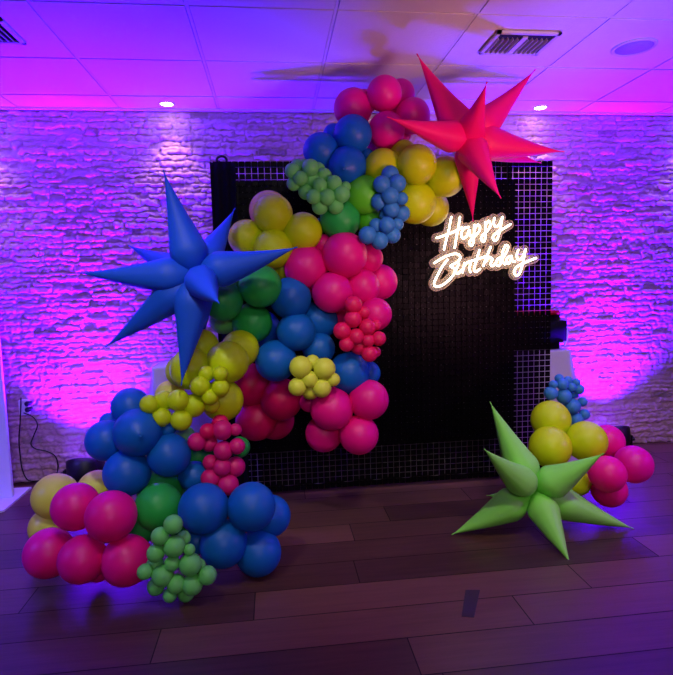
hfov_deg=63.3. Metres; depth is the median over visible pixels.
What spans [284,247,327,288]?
balloon
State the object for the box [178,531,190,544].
balloon
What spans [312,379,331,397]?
balloon
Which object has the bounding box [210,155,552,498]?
backdrop
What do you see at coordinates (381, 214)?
balloon
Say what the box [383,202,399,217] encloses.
balloon
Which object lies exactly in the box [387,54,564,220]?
star balloon
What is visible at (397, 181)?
balloon
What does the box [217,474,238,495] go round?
balloon
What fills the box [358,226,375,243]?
balloon
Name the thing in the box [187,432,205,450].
balloon
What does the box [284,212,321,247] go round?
balloon
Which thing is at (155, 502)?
balloon
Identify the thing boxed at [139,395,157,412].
balloon
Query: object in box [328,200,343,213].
balloon
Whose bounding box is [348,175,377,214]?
balloon
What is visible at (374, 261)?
balloon
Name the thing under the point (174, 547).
balloon
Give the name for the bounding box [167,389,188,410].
balloon
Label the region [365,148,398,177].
balloon
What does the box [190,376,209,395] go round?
balloon
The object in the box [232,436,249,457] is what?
balloon
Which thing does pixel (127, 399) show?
balloon
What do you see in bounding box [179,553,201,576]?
balloon
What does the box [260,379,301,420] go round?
balloon
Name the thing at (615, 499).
balloon
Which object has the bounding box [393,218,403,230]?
balloon
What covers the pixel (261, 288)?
balloon
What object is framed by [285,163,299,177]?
balloon
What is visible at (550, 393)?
balloon
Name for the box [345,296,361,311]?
balloon
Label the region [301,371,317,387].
balloon
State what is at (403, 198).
balloon
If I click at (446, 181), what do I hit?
balloon
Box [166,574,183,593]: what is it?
balloon
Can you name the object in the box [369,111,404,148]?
balloon
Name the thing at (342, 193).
balloon
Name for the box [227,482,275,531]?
balloon
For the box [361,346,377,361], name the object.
balloon
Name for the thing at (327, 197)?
balloon
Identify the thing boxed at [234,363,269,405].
balloon
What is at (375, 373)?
balloon
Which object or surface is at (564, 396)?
balloon
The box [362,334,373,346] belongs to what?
balloon
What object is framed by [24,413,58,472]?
power cord
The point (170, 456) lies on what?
balloon
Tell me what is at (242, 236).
balloon
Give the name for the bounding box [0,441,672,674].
floor
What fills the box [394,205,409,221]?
balloon
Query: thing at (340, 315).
balloon
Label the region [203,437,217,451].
balloon
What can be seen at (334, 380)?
balloon
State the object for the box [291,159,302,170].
balloon
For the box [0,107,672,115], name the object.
trim
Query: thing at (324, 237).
balloon
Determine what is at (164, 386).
balloon
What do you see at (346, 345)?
balloon
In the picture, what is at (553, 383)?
balloon
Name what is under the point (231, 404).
balloon
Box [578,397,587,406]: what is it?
balloon
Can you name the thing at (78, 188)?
wall
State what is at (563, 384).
balloon
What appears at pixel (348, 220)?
balloon
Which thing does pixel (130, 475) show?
balloon
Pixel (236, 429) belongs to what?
balloon
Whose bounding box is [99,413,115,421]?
balloon
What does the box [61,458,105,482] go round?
uplight
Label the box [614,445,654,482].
balloon
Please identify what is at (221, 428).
balloon
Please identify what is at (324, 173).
balloon
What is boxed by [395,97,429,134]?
balloon
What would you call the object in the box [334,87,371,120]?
balloon
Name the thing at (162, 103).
recessed light
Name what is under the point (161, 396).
balloon
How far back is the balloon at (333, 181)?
2.55 m
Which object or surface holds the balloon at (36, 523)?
on the floor
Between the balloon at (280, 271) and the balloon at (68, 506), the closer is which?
the balloon at (68, 506)
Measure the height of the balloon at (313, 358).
0.072 m
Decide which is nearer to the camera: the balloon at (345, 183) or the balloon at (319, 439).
the balloon at (345, 183)
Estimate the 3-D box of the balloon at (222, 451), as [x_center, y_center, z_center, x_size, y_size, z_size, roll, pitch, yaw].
[-0.505,0.505,2.439,0.088,0.087,0.088,2,6,28]
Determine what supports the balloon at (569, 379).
on the balloon at (572, 387)
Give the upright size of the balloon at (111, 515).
0.206 m
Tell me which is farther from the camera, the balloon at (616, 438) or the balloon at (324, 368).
the balloon at (616, 438)
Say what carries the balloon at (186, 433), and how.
attached to the balloon at (199, 456)
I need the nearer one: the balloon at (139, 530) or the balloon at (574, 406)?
the balloon at (139, 530)
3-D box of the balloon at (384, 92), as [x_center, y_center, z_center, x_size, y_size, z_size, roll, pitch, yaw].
[0.238,-1.214,2.724,0.177,0.174,0.178,-4,6,-23]
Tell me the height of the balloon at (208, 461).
0.070 m
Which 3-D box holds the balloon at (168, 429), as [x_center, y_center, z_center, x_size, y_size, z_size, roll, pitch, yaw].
[-0.752,0.407,2.430,0.076,0.075,0.076,0,6,14]
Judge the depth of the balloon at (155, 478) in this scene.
2.47 m
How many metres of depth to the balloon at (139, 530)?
2.39 m
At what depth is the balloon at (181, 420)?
2.37 m
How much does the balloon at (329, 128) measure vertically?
0.113 m
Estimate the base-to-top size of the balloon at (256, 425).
0.221 m
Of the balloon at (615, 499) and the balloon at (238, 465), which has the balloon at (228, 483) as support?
the balloon at (238, 465)
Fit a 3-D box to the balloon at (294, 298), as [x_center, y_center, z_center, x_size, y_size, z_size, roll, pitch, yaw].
[-0.227,-0.193,2.709,0.206,0.212,0.220,-1,6,5]
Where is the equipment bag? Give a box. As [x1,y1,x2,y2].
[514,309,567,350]
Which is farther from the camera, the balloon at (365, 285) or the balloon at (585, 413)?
the balloon at (585, 413)
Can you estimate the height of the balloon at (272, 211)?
0.194 m
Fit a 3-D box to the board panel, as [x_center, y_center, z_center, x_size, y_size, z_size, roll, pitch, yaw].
[-2.409,-0.034,3.144,0.885,2.107,0.460,-2,6,-6]
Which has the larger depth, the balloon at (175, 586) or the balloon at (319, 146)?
the balloon at (319, 146)
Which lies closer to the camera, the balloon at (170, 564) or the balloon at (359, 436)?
the balloon at (170, 564)
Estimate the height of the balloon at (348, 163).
0.194 m
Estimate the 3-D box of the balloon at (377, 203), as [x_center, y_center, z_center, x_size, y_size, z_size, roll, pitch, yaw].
[0.206,-0.655,2.635,0.083,0.083,0.086,-4,6,-19]
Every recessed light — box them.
[158,101,174,106]
[533,105,547,110]
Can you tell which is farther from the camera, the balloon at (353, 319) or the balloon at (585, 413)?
the balloon at (585, 413)
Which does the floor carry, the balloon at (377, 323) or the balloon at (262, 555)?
the balloon at (262, 555)
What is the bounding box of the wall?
[0,110,672,482]
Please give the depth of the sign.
3.21 m
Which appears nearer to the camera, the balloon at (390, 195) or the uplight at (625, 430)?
the balloon at (390, 195)
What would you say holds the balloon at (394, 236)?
on the balloon at (380, 242)
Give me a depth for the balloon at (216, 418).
2.46 m
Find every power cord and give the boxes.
[18,398,38,481]
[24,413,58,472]
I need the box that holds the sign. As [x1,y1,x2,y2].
[428,213,538,290]
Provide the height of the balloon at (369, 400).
0.203 m
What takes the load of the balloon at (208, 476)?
on the balloon at (228, 483)
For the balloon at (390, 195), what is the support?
on the balloon at (390, 210)
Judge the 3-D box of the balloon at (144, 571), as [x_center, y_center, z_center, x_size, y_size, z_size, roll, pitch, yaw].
[-0.752,0.920,2.147,0.062,0.062,0.064,0,6,18]
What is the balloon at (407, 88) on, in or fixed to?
attached to the balloon
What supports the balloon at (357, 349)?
on the balloon at (352, 369)
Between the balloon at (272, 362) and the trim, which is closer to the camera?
the balloon at (272, 362)
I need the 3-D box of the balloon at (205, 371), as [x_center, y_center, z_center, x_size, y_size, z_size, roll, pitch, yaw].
[-0.577,0.161,2.423,0.074,0.073,0.075,0,6,18]
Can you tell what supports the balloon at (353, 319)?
on the balloon at (356, 335)
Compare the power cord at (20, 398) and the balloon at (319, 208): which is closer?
the balloon at (319, 208)
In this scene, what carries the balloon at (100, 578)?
on the floor
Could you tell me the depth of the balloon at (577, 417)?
3.07 m
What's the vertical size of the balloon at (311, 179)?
0.076 m
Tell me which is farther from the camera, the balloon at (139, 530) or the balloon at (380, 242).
the balloon at (380, 242)
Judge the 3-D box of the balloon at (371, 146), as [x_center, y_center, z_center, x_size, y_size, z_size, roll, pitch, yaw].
[0.210,-1.032,2.857,0.117,0.117,0.118,-4,6,-22]
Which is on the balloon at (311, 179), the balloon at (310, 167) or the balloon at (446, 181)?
the balloon at (310, 167)
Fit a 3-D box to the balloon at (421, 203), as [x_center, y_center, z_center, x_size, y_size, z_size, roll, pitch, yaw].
[0.395,-0.678,2.748,0.213,0.213,0.215,-4,6,-23]
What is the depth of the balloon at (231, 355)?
2.45 m
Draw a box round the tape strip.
[461,590,479,616]
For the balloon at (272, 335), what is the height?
0.189 m
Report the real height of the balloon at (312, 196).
0.072 m
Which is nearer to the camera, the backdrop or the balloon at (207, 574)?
the balloon at (207, 574)
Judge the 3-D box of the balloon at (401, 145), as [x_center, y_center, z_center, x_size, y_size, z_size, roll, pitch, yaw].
[0.338,-0.923,2.749,0.137,0.137,0.142,2,7,35]
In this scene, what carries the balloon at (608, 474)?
attached to the balloon at (615, 499)
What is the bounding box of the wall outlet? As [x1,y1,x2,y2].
[18,399,32,414]
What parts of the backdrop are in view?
shimmer panel, shimmer panel, shimmer panel, shimmer panel, shimmer panel, shimmer panel, shimmer panel, shimmer panel, shimmer panel, shimmer panel, shimmer panel, shimmer panel, shimmer panel, shimmer panel, shimmer panel, shimmer panel, shimmer panel, shimmer panel, shimmer panel, shimmer panel, shimmer panel, shimmer panel, shimmer panel, shimmer panel, shimmer panel, shimmer panel, shimmer panel, shimmer panel, shimmer panel, shimmer panel, shimmer panel, shimmer panel, shimmer panel, shimmer panel, shimmer panel, shimmer panel, shimmer panel, shimmer panel, shimmer panel, shimmer panel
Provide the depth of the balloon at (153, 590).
2.16 m
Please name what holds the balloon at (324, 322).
attached to the balloon at (323, 346)
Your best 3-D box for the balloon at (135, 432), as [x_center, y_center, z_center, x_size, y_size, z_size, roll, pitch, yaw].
[-0.867,0.416,2.384,0.213,0.210,0.215,0,6,17]
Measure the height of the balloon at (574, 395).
0.061 m
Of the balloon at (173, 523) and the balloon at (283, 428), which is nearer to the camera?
the balloon at (173, 523)
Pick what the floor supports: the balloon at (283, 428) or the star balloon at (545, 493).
the star balloon at (545, 493)
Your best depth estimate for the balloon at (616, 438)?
3.01 m
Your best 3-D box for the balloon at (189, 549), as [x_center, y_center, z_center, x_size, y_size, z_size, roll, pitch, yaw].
[-0.581,0.838,2.159,0.046,0.047,0.046,-1,6,8]
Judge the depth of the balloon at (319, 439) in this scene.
2.78 m
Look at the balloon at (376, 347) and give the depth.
2.69 m
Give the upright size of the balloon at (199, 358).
0.192 m
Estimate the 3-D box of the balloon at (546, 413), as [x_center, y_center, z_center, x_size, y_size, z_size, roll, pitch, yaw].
[1.175,0.451,2.996,0.210,0.212,0.219,0,6,18]
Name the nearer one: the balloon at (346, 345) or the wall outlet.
the balloon at (346, 345)
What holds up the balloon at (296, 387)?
on the balloon at (308, 394)
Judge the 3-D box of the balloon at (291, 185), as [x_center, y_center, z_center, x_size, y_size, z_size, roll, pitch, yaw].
[-0.202,-0.731,2.597,0.070,0.070,0.071,-4,6,-23]
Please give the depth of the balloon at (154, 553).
2.12 m
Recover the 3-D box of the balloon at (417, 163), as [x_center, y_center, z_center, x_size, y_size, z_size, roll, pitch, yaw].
[0.393,-0.839,2.657,0.194,0.193,0.200,3,8,41]
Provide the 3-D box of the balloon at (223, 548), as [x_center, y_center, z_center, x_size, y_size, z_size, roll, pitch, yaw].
[-0.485,0.880,2.339,0.203,0.203,0.210,-4,6,-21]
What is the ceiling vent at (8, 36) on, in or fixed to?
in the ceiling
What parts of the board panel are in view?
plate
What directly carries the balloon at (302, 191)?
on the balloon at (312, 196)
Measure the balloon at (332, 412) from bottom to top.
0.218 m
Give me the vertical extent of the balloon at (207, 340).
0.170 m
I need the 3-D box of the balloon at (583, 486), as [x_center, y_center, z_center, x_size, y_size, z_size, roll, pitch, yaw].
[1.285,0.773,2.918,0.142,0.139,0.142,-4,6,-23]
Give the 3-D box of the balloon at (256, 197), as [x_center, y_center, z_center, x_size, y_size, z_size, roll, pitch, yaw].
[-0.349,-0.657,2.830,0.207,0.204,0.210,-4,6,-23]
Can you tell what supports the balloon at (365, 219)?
attached to the balloon at (348, 220)
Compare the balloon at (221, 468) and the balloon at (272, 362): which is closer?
the balloon at (221, 468)
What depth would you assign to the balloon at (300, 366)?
2.56 m
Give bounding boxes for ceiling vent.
[0,17,26,44]
[479,30,561,55]
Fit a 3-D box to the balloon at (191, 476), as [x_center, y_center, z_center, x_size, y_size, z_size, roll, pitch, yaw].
[-0.651,0.632,2.491,0.142,0.137,0.138,0,6,15]
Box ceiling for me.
[0,0,672,112]
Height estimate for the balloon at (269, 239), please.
0.195 m
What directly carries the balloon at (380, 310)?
attached to the balloon at (377, 323)
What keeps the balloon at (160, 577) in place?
on the balloon at (168, 597)
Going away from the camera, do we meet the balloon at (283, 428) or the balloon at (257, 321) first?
the balloon at (257, 321)
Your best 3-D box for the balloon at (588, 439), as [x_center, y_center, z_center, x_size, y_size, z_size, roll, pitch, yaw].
[1.325,0.549,2.902,0.215,0.212,0.217,-4,6,-21]
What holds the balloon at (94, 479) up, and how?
attached to the balloon at (44, 490)
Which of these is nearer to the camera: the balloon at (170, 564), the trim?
the balloon at (170, 564)
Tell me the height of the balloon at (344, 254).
0.226 m
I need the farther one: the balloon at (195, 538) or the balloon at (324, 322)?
the balloon at (324, 322)
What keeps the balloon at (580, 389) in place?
on the balloon at (583, 401)
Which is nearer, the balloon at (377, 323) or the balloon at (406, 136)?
the balloon at (377, 323)
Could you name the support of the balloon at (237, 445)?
on the balloon at (238, 465)
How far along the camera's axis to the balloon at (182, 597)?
2.19 m
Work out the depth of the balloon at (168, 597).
2.15 m
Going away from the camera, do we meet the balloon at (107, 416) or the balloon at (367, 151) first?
the balloon at (107, 416)
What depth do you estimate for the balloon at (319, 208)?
2.59 m
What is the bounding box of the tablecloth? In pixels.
[145,347,580,485]
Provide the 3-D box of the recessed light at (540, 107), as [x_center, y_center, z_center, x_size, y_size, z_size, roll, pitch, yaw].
[1.370,-1.542,3.670,0.100,0.007,0.100,-2,6,-6]
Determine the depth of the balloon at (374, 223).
2.60 m
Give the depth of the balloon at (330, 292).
2.63 m
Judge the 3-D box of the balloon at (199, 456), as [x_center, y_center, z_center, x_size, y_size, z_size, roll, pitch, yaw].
[-0.677,0.578,2.670,0.163,0.162,0.167,0,6,15]
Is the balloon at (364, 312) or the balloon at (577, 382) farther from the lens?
the balloon at (577, 382)
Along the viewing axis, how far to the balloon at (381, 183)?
2.56 m
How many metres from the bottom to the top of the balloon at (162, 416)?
0.084 m
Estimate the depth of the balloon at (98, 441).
2.38 m
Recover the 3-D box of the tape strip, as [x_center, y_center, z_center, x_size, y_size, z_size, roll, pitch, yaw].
[0.526,1.045,2.156,0.056,0.001,0.204,1,6,21]
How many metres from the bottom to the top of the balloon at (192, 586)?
0.084 m
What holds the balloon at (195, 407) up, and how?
on the balloon at (181, 420)
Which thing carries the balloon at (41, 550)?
on the floor
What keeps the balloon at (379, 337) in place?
on the balloon at (369, 354)
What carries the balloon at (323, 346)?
attached to the balloon at (297, 332)
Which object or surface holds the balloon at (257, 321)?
attached to the balloon at (248, 341)
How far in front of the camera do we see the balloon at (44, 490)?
2.49 m
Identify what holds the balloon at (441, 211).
attached to the balloon at (421, 203)
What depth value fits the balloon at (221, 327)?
2.71 m
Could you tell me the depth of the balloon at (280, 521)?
2.41 m
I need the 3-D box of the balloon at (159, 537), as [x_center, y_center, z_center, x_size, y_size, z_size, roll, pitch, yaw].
[-0.690,0.778,2.140,0.071,0.071,0.072,2,7,29]
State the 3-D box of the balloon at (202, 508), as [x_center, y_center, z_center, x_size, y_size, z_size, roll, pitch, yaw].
[-0.562,0.723,2.314,0.212,0.212,0.216,-4,6,-21]
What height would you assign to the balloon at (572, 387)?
0.053 m
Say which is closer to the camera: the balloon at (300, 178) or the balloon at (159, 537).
the balloon at (159, 537)
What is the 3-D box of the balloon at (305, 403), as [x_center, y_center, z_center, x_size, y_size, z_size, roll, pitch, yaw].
[-0.139,0.332,2.798,0.100,0.100,0.102,-4,6,-21]
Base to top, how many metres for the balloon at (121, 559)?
0.206 m
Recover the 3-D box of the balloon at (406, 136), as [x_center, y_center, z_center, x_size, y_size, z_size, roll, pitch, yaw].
[0.344,-1.057,2.835,0.090,0.090,0.094,0,6,15]
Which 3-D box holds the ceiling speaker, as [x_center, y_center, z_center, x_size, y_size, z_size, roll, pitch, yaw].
[1.490,-1.450,2.737,0.210,0.009,0.210,-2,6,-6]
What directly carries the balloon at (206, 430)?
on the balloon at (210, 444)
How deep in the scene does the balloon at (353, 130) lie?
2.63 m
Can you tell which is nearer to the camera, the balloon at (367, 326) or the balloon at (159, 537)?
the balloon at (159, 537)
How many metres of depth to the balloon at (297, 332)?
2.63 m
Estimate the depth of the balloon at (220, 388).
2.38 m
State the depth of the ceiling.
2.70 m
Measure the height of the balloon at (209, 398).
0.076 m
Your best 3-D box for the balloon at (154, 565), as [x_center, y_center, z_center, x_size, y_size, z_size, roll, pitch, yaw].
[-0.726,0.913,2.192,0.072,0.074,0.075,1,6,21]
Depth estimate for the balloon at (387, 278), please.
2.84 m
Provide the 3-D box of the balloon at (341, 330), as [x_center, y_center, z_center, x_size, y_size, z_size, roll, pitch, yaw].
[0.027,-0.033,2.633,0.086,0.086,0.093,-1,4,9]
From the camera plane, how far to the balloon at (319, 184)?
2.54 m
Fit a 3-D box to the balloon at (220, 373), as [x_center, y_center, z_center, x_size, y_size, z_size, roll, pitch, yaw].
[-0.512,0.160,2.404,0.070,0.070,0.070,0,6,18]
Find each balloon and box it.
[21,527,72,578]
[27,513,58,537]
[30,473,76,519]
[49,483,98,530]
[56,534,105,584]
[77,170,297,385]
[78,470,107,493]
[84,420,118,460]
[84,490,137,542]
[91,574,104,582]
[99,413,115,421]
[100,534,149,587]
[102,451,151,495]
[110,388,146,420]
[112,408,162,456]
[129,521,151,541]
[135,482,181,530]
[136,471,183,496]
[137,563,152,579]
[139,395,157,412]
[146,434,190,476]
[146,544,164,562]
[146,559,163,569]
[147,579,164,595]
[151,527,169,545]
[151,564,173,587]
[152,408,170,426]
[155,381,184,408]
[155,391,169,408]
[162,423,175,434]
[163,514,182,534]
[163,535,184,557]
[163,589,176,602]
[164,557,179,571]
[165,358,178,386]
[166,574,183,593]
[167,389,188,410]
[169,349,207,389]
[170,410,192,430]
[175,427,194,440]
[178,461,205,489]
[178,483,227,534]
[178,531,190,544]
[178,591,193,601]
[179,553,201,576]
[182,574,202,595]
[184,394,204,416]
[184,543,194,555]
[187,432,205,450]
[188,531,200,553]
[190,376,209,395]
[190,449,213,461]
[195,329,218,354]
[198,366,212,380]
[198,565,216,584]
[199,423,213,439]
[199,519,246,568]
[200,469,219,484]
[201,388,218,404]
[202,454,216,469]
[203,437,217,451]
[204,381,243,419]
[205,400,219,412]
[207,341,248,382]
[209,284,242,320]
[209,317,232,333]
[211,380,229,396]
[211,415,228,424]
[212,366,227,380]
[212,459,230,476]
[213,420,231,439]
[213,441,232,459]
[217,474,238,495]
[223,330,258,364]
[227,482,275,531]
[228,219,262,250]
[228,456,245,476]
[229,438,244,454]
[231,423,241,435]
[232,303,271,341]
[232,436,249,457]
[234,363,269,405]
[235,404,276,440]
[237,530,280,577]
[239,266,281,307]
[249,190,281,220]
[253,193,292,230]
[254,230,292,268]
[255,340,295,381]
[258,312,278,345]
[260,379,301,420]
[261,495,290,535]
[267,417,293,439]
[271,277,310,317]
[272,266,285,278]
[277,314,315,350]
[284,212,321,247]
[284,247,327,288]
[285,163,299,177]
[287,178,299,190]
[288,378,305,395]
[289,356,311,377]
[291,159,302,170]
[293,171,307,185]
[298,184,312,199]
[300,395,311,411]
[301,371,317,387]
[302,159,318,175]
[302,333,334,358]
[303,132,337,167]
[303,388,316,399]
[305,419,339,452]
[306,174,318,185]
[306,189,319,203]
[306,302,337,335]
[307,354,318,368]
[310,387,352,430]
[312,178,326,191]
[312,202,327,214]
[312,272,352,312]
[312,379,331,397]
[313,358,335,379]
[315,234,328,251]
[317,162,324,168]
[317,168,331,180]
[320,188,334,205]
[320,201,359,236]
[322,232,366,277]
[323,123,336,137]
[326,175,341,189]
[327,146,365,182]
[327,373,339,385]
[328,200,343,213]
[332,352,369,393]
[333,185,349,202]
[333,322,350,339]
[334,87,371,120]
[334,114,371,151]
[336,309,350,327]
[339,337,353,351]
[339,415,378,454]
[342,181,350,190]
[344,312,361,327]
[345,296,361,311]
[347,269,379,302]
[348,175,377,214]
[349,328,364,344]
[349,380,388,419]
[351,343,364,354]
[358,210,379,229]
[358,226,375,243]
[359,306,369,317]
[359,319,375,334]
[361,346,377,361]
[362,148,371,158]
[362,298,391,330]
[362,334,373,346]
[363,244,382,271]
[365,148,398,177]
[366,361,380,380]
[367,74,401,111]
[368,142,378,150]
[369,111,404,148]
[369,218,380,231]
[371,193,384,209]
[371,232,387,249]
[372,331,385,345]
[373,175,389,192]
[373,264,397,299]
[374,320,380,329]
[374,346,380,356]
[379,210,392,218]
[379,217,394,232]
[381,165,398,178]
[381,187,398,203]
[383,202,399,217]
[385,228,400,243]
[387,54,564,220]
[389,174,405,191]
[391,140,412,155]
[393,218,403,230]
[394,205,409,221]
[395,78,414,108]
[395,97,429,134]
[397,144,436,184]
[397,192,407,204]
[401,183,435,223]
[402,134,410,139]
[421,195,448,225]
[426,156,462,196]
[451,402,633,559]
[528,426,572,465]
[530,401,571,432]
[544,387,557,399]
[549,380,557,387]
[554,374,563,380]
[556,389,571,403]
[557,379,568,389]
[564,376,572,382]
[564,398,580,413]
[566,421,607,459]
[567,383,576,391]
[571,392,578,397]
[571,413,583,424]
[572,379,580,385]
[572,473,591,495]
[574,384,584,393]
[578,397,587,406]
[579,409,589,419]
[588,456,627,492]
[590,484,627,507]
[600,425,625,456]
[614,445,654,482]
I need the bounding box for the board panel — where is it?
[0,340,31,512]
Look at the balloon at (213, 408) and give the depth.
2.43 m
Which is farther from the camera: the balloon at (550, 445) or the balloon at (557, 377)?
the balloon at (557, 377)
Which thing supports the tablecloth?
on the banquet table
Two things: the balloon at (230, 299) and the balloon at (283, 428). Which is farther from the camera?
the balloon at (283, 428)
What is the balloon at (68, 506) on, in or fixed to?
on the balloon at (78, 561)
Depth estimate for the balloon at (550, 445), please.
2.80 m
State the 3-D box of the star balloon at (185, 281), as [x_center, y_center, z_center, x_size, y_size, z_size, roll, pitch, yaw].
[-0.632,-0.261,2.394,0.859,0.907,0.600,1,6,28]
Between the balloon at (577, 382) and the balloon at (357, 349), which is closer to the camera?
the balloon at (357, 349)
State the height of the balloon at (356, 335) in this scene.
0.080 m
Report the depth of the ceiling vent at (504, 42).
2.62 m
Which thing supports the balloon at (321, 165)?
on the balloon at (324, 173)
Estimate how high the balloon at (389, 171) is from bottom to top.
0.086 m
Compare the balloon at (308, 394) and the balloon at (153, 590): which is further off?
the balloon at (308, 394)
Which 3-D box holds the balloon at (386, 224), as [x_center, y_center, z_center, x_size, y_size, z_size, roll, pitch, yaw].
[0.241,-0.537,2.608,0.079,0.079,0.084,0,6,15]
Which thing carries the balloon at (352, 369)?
attached to the balloon at (332, 412)
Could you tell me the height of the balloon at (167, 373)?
0.154 m
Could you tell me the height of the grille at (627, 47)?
0.006 m
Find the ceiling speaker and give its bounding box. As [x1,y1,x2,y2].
[611,38,657,56]
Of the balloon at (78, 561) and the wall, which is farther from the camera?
the wall
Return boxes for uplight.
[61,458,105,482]
[614,425,634,445]
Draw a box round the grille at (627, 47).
[615,41,653,54]
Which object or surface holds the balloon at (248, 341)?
attached to the balloon at (231, 355)

